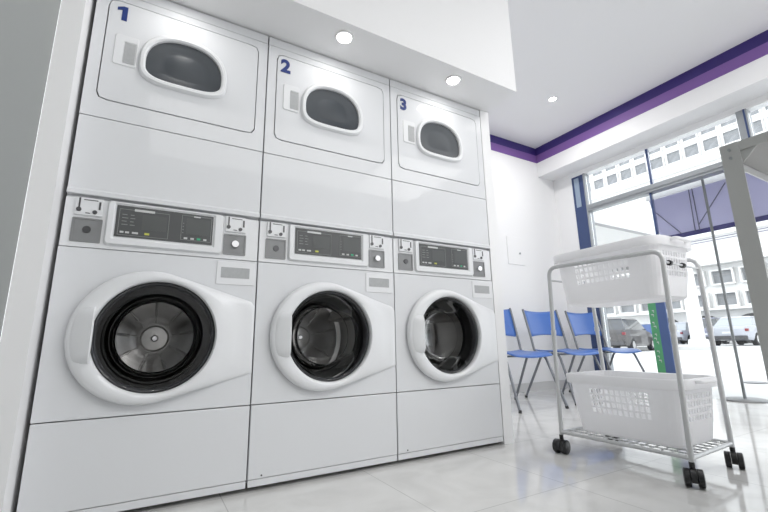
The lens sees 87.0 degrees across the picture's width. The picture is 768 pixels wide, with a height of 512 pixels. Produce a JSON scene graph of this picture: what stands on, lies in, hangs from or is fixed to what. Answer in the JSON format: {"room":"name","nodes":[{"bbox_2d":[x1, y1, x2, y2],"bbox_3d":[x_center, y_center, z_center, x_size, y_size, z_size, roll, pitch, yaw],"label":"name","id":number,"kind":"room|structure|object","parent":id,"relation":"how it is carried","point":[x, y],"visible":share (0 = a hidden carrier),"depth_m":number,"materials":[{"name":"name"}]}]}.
{"room":"laundry","nodes":[
{"label":"laundry","id":0,"kind":"room"},
{"bbox_2d":[0,0,60,337],"bbox_3d":[-0.135,-1.126,-0.516,0.168,3.100,4.500,6,-14,-29],"label":"wall","id":1,"kind":"structure","parent":0,"point":[27,27],"depth_m":1.20,"materials":[{"name":"grey paint"}]},
{"bbox_2d":[0,0,96,511],"bbox_3d":[-1.558,-0.011,2.050,0.070,2.055,1.685,6,-14,-29],"label":"wall","id":2,"kind":"structure","parent":0,"point":[21,341],"depth_m":1.34,"materials":[{"name":"white paint"}]},
{"bbox_2d":[167,0,515,111],"bbox_3d":[-0.614,-1.443,2.836,2.216,1.044,1.840,6,-14,-29],"label":"soffit","id":3,"kind":"structure","parent":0,"point":[418,44],"depth_m":2.19,"materials":[{"name":"white paint"}]},
{"bbox_2d":[335,30,353,44],"bbox_3d":[-0.198,-1.089,2.019,0.096,0.006,0.096,6,-14,-29],"label":"recessed light","id":4,"kind":"object","parent":3,"relation":"in","point":[343,37],"visible":1,"depth_m":2.02,"materials":[{"name":"white"}]},
{"bbox_2d":[445,75,461,85],"bbox_3d":[0.406,-1.025,2.364,0.096,0.006,0.096,6,-14,-29],"label":"recessed light","id":5,"kind":"object","parent":3,"relation":"in","point":[452,80],"visible":1,"depth_m":2.36,"materials":[{"name":"white"}]},
{"bbox_2d":[120,388,767,511],"bbox_3d":[1.585,0.813,1.106,5.390,0.060,6.285,6,-14,-29],"label":"floor","id":6,"kind":"structure","parent":0,"point":[526,474],"depth_m":1.65,"materials":[{"name":"tile"}]},
{"bbox_2d":[16,195,258,511],"bbox_3d":[-1.011,0.411,1.802,0.684,1.108,0.814,6,-14,-29],"label":"washing machine","id":7,"kind":"object","parent":6,"relation":"on","point":[143,389],"visible":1,"depth_m":1.49,"materials":[{"name":"white metal"}]},
{"bbox_2d":[67,0,267,219],"bbox_3d":[-1.040,-0.588,2.039,0.684,0.943,0.768,6,-14,-29],"label":"dryer","id":8,"kind":"object","parent":7,"relation":"on","point":[172,110],"visible":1,"depth_m":1.70,"materials":[{"name":"white metal"}]},
{"bbox_2d":[245,220,396,487],"bbox_3d":[-0.412,0.473,2.139,0.684,1.108,0.814,6,-14,-29],"label":"washing machine","id":9,"kind":"object","parent":6,"relation":"on","point":[323,397],"visible":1,"depth_m":1.84,"materials":[{"name":"white plastic"}]},
{"bbox_2d":[258,37,392,236],"bbox_3d":[-0.441,-0.525,2.376,0.684,0.943,0.768,6,-14,-29],"label":"dryer","id":10,"kind":"object","parent":9,"relation":"on","point":[326,154],"visible":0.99,"depth_m":2.04,"materials":[{"name":"white metal"}]},
{"bbox_2d":[392,238,502,459],"bbox_3d":[0.186,0.536,2.476,0.684,1.108,0.814,6,-14,-29],"label":"washing machine","id":11,"kind":"object","parent":6,"relation":"on","point":[447,392],"visible":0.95,"depth_m":2.18,"materials":[{"name":"white plastic"}]},
{"bbox_2d":[389,79,489,249],"bbox_3d":[0.158,-0.463,2.713,0.684,0.943,0.768,6,-14,-29],"label":"dryer","id":12,"kind":"object","parent":11,"relation":"on","point":[438,184],"visible":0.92,"depth_m":2.38,"materials":[{"name":"white metal"}]},
{"bbox_2d":[504,308,568,413],"bbox_3d":[1.176,0.891,3.669,0.525,0.892,0.658,4,-13,-22],"label":"chair","id":13,"kind":"object","parent":6,"relation":"on","point":[510,327],"visible":0.53,"depth_m":3.67,"materials":[{"name":"blue plastic"}]},
{"bbox_2d":[522,309,600,404],"bbox_3d":[1.784,0.955,4.010,0.525,0.892,0.658,4,-13,-22],"label":"chair","id":14,"kind":"object","parent":6,"relation":"on","point":[537,323],"visible":0.8,"depth_m":4.21,"materials":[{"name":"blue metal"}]},
{"bbox_2d":[564,311,644,391],"bbox_3d":[2.383,1.018,4.347,0.525,0.892,0.658,4,-13,-22],"label":"chair","id":15,"kind":"object","parent":6,"relation":"on","point":[579,323],"visible":0.73,"depth_m":4.56,"materials":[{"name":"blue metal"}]},
{"bbox_2d":[547,250,745,488],"bbox_3d":[1.236,0.493,2.020,0.555,0.964,0.692,6,-14,-29],"label":"trolley","id":16,"kind":"object","parent":6,"relation":"on","point":[691,475],"visible":0.75,"depth_m":1.81,"materials":[{"name":"silver metal"}]},
{"bbox_2d":[553,235,691,307],"bbox_3d":[1.227,0.106,2.099,0.388,0.280,0.630,6,-14,-29],"label":"laundry basket","id":17,"kind":"object","parent":16,"relation":"on","point":[643,284],"visible":0.91,"depth_m":1.94,"materials":[{"name":"white plastic"}]},
{"bbox_2d":[566,370,716,447],"bbox_3d":[1.236,0.719,1.959,0.388,0.280,0.630,6,-14,-29],"label":"laundry basket","id":18,"kind":"object","parent":16,"relation":"on","point":[661,423],"visible":0.97,"depth_m":1.82,"materials":[{"name":"white plastic"}]},
{"bbox_2d":[648,302,675,372],"bbox_3d":[2.836,0.891,4.120,0.021,1.020,0.164,6,-14,-29],"label":"vertical sign","id":19,"kind":"object","parent":6,"relation":"on","point":[661,335],"visible":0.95,"depth_m":4.12,"materials":[{"name":"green plastic"}]},
{"bbox_2d":[719,131,767,380],"bbox_3d":[1.695,0.220,0.770,1.710,0.952,0.954,6,-14,-29],"label":"work table","id":20,"kind":"object","parent":6,"relation":"on","point":[749,155],"visible":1,"depth_m":0.81,"materials":[{"name":"grey metal"}]},
{"bbox_2d":[479,110,513,444],"bbox_3d":[0.288,0.194,3.144,0.073,2.055,1.585,6,-14,-29],"label":"wall","id":21,"kind":"structure","parent":0,"point":[508,438],"depth_m":2.44,"materials":[{"name":"white paint"}]},
{"bbox_2d":[491,150,573,384],"bbox_3d":[1.140,-0.018,4.699,2.885,3.100,0.120,6,-14,-29],"label":"wall","id":22,"kind":"structure","parent":0,"point":[525,205],"depth_m":5.02,"materials":[{"name":"white paint"}]},
{"bbox_2d":[490,134,536,162],"bbox_3d":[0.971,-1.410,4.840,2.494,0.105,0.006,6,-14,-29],"label":"trim","id":23,"kind":"structure","parent":22,"relation":"attached to","point":[495,147],"depth_m":5.23,"materials":[{"name":"purple paint"}]},
{"bbox_2d":[506,236,524,265],"bbox_3d":[1.596,-0.065,4.895,0.280,0.342,0.016,6,-14,-29],"label":"access panel","id":24,"kind":"object","parent":22,"relation":"attached to","point":[515,249],"visible":1,"depth_m":4.89,"materials":[{"name":"white paint"}]},
{"bbox_2d":[510,380,571,393],"bbox_3d":[1.156,1.433,4.300,2.784,0.095,0.014,6,-14,-29],"label":"baseboard","id":25,"kind":"structure","parent":22,"relation":"attached to","point":[545,385],"depth_m":4.64,"materials":[{"name":"grey tile"}]},
{"bbox_2d":[553,173,613,371],"bbox_3d":[2.498,0.254,5.094,0.132,2.690,0.454,6,-14,-29],"label":"window","id":26,"kind":"structure","parent":22,"relation":"in","point":[579,184],"depth_m":5.13,"materials":[{"name":"glass"}]},
{"bbox_2d":[591,194,647,357],"bbox_3d":[2.773,0.418,4.531,0.006,2.121,0.706,6,-14,-29],"label":"window","id":27,"kind":"structure","parent":26,"relation":"attached to","point":[647,194],"depth_m":4.78,"materials":[{"name":"clear glass"}]},
{"bbox_2d":[587,161,723,211],"bbox_3d":[3.998,-1.142,2.636,0.122,0.083,5.730,6,-14,-29],"label":"window frame","id":28,"kind":"structure","parent":26,"relation":"attached to","point":[714,169],"depth_m":4.34,"materials":[{"name":"grey metal"}]},
{"bbox_2d":[648,116,730,178],"bbox_3d":[3.151,-1.063,4.136,0.006,0.423,0.808,6,-14,-29],"label":"window","id":29,"kind":"structure","parent":28,"relation":"attached to","point":[730,116],"depth_m":4.29,"materials":[{"name":"clear glass"}]},
{"bbox_2d":[735,109,755,139],"bbox_3d":[3.375,-1.148,3.760,0.107,0.423,0.080,6,-14,-29],"label":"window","id":30,"kind":"structure","parent":28,"relation":"attached to","point":[742,116],"depth_m":3.75,"materials":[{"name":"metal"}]},
{"bbox_2d":[535,30,767,162],"bbox_3d":[3.585,-1.891,2.829,0.006,0.105,6.179,6,-14,-29],"label":"trim","id":31,"kind":"structure","parent":22,"relation":"attached to","point":[760,51],"depth_m":4.09,"materials":[{"name":"purple paint"}]},
{"bbox_2d":[487,0,767,148],"bbox_3d":[1.548,-2.293,1.789,5.430,0.100,6.285,6,-14,-29],"label":"ceiling","id":32,"kind":"structure","parent":0,"point":[595,56],"depth_m":3.63,"materials":[{"name":"white paint"}]},
{"bbox_2d":[548,96,556,101],"bbox_3d":[1.814,-1.687,4.356,0.096,0.006,0.096,6,-14,-29],"label":"recessed light","id":33,"kind":"object","parent":32,"relation":"in","point":[554,98],"visible":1,"depth_m":4.36,"materials":[{"name":"white"}]},
{"bbox_2d":[537,54,767,180],"bbox_3d":[3.760,-1.825,2.921,0.400,0.410,6.185,6,-14,-29],"label":"ceiling beam","id":34,"kind":"structure","parent":32,"relation":"attached to","point":[748,82],"depth_m":4.12,"materials":[{"name":"white paint"}]},
{"bbox_2d":[571,94,767,178],"bbox_3d":[3.970,-1.607,2.835,0.120,0.060,5.915,6,-14,-29],"label":"wall","id":35,"kind":"structure","parent":0,"point":[726,114],"depth_m":4.25,"materials":[{"name":"white paint"}]},
{"bbox_2d":[645,149,682,373],"bbox_3d":[2.954,0.097,4.264,0.040,2.629,0.048,6,-14,-29],"label":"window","id":36,"kind":"structure","parent":35,"relation":"in","point":[646,150],"depth_m":4.43,"materials":[{"name":"blue"}]},
{"label":"outside","id":37,"kind":"structure","parent":0,"visible":0},
{"bbox_2d":[691,230,767,244],"bbox_3d":[15.897,-1.194,16.395,0.035,0.190,32.001,6,-14,-29],"label":"overhead cable","id":38,"kind":"object","parent":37,"point":[763,230],"visible":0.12,"depth_m":17.94,"materials":[{"name":"grey plastic"}]},
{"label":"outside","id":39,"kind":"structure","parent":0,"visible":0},
{"bbox_2d":[611,343,760,350],"bbox_3d":[48.091,12.014,57.071,96.000,0.171,168.000,6,-14,-29],"label":"road","id":40,"kind":"structure","parent":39,"point":[747,346],"depth_m":19.16,"materials":[{"name":"white asphalt"}]},
{"bbox_2d":[642,324,651,333],"bbox_3d":[15.854,4.806,24.576,0.080,1.250,0.840,6,-14,-29],"label":"street sign","id":41,"kind":"object","parent":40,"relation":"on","point":[647,327],"visible":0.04,"depth_m":24.41,"materials":[{"name":"blue plastic"}]},
{"bbox_2d":[589,106,767,202],"bbox_3d":[55.713,-14.541,76.417,10.700,60.000,85.000,6,-14,-29],"label":"building","id":42,"kind":"structure","parent":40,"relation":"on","point":[699,150],"depth_m":73.22,"materials":[{"name":"white concrete"}]},
{"bbox_2d":[593,197,767,343],"bbox_3d":[27.629,0.106,31.244,8.900,13.200,46.000,6,-14,-29],"label":"apartment building","id":43,"kind":"structure","parent":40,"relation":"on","point":[635,214],"depth_m":29.89,"materials":[{"name":"white"}]},
{"bbox_2d":[675,322,689,343],"bbox_3d":[21.219,5.452,28.578,4.360,1.500,1.804,6,-14,-29],"label":"parked car","id":44,"kind":"object","parent":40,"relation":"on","point":[683,335],"visible":0.35,"depth_m":27.15,"materials":[{"name":"grey paint"}]},
{"bbox_2d":[684,237,709,346],"bbox_3d":[15.264,1.052,20.381,0.900,6.830,0.900,6,-14,-29],"label":"pillar","id":45,"kind":"structure","parent":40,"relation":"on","point":[692,307],"depth_m":19.80,"materials":[{"name":"white"}]},
{"bbox_2d":[702,317,748,343],"bbox_3d":[21.963,4.920,26.536,4.360,1.650,1.804,6,-14,-29],"label":"parked car","id":46,"kind":"object","parent":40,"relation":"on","point":[714,320],"visible":0.11,"depth_m":25.37,"materials":[{"name":"grey paint"}]},
{"bbox_2d":[713,316,759,345],"bbox_3d":[18.468,3.825,20.662,4.360,1.420,1.804,6,-14,-29],"label":"parked car","id":47,"kind":"object","parent":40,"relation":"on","point":[744,327],"visible":0.69,"depth_m":19.65,"materials":[{"name":"grey paint"}]},
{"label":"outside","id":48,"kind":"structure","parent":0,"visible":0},
{"bbox_2d":[612,350,767,399],"bbox_3d":[40.711,11.374,52.891,115.009,0.099,170.000,6,-14,-29],"label":"street","id":49,"kind":"structure","parent":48,"point":[700,362],"depth_m":8.21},
{"bbox_2d":[594,220,659,245],"bbox_3d":[3.124,0.797,6.494,2.280,2.200,1.725,6,-14,-29],"label":"canopy","id":50,"kind":"object","parent":49,"relation":"on","point":[606,233],"visible":0.12,"depth_m":6.16,"materials":[{"name":"white"}]},
{"bbox_2d":[607,318,653,350],"bbox_3d":[11.727,3.893,19.936,4.360,1.550,1.804,10,-16,-41],"label":"parked car","id":51,"kind":"object","parent":49,"relation":"on","point":[623,332],"visible":0.65,"depth_m":18.56,"materials":[{"name":"grey paint"}]},
{"bbox_2d":[701,179,767,402],"bbox_3d":[3.253,0.251,3.892,0.340,2.160,0.340,6,-14,-29],"label":"pole","id":52,"kind":"object","parent":49,"relation":"on","point":[744,398],"visible":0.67,"depth_m":3.81,"materials":[{"name":"grey metal"}]},
{"bbox_2d":[645,173,767,236],"bbox_3d":[3.837,-0.725,3.280,0.167,0.530,3.140,6,-14,-29],"label":"awning","id":53,"kind":"object","parent":52,"relation":"attached to","point":[681,211],"visible":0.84,"depth_m":4.21,"materials":[{"name":"purple fabric"}]},
{"bbox_2d":[743,381,767,383],"bbox_3d":[4.610,1.569,5.020,0.240,0.016,0.240,6,-14,-29],"label":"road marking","id":54,"kind":"object","parent":49,"relation":"on","point":[748,382],"visible":0.94,"depth_m":4.96,"materials":[{"name":"white paint"}]},
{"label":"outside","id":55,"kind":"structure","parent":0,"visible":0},
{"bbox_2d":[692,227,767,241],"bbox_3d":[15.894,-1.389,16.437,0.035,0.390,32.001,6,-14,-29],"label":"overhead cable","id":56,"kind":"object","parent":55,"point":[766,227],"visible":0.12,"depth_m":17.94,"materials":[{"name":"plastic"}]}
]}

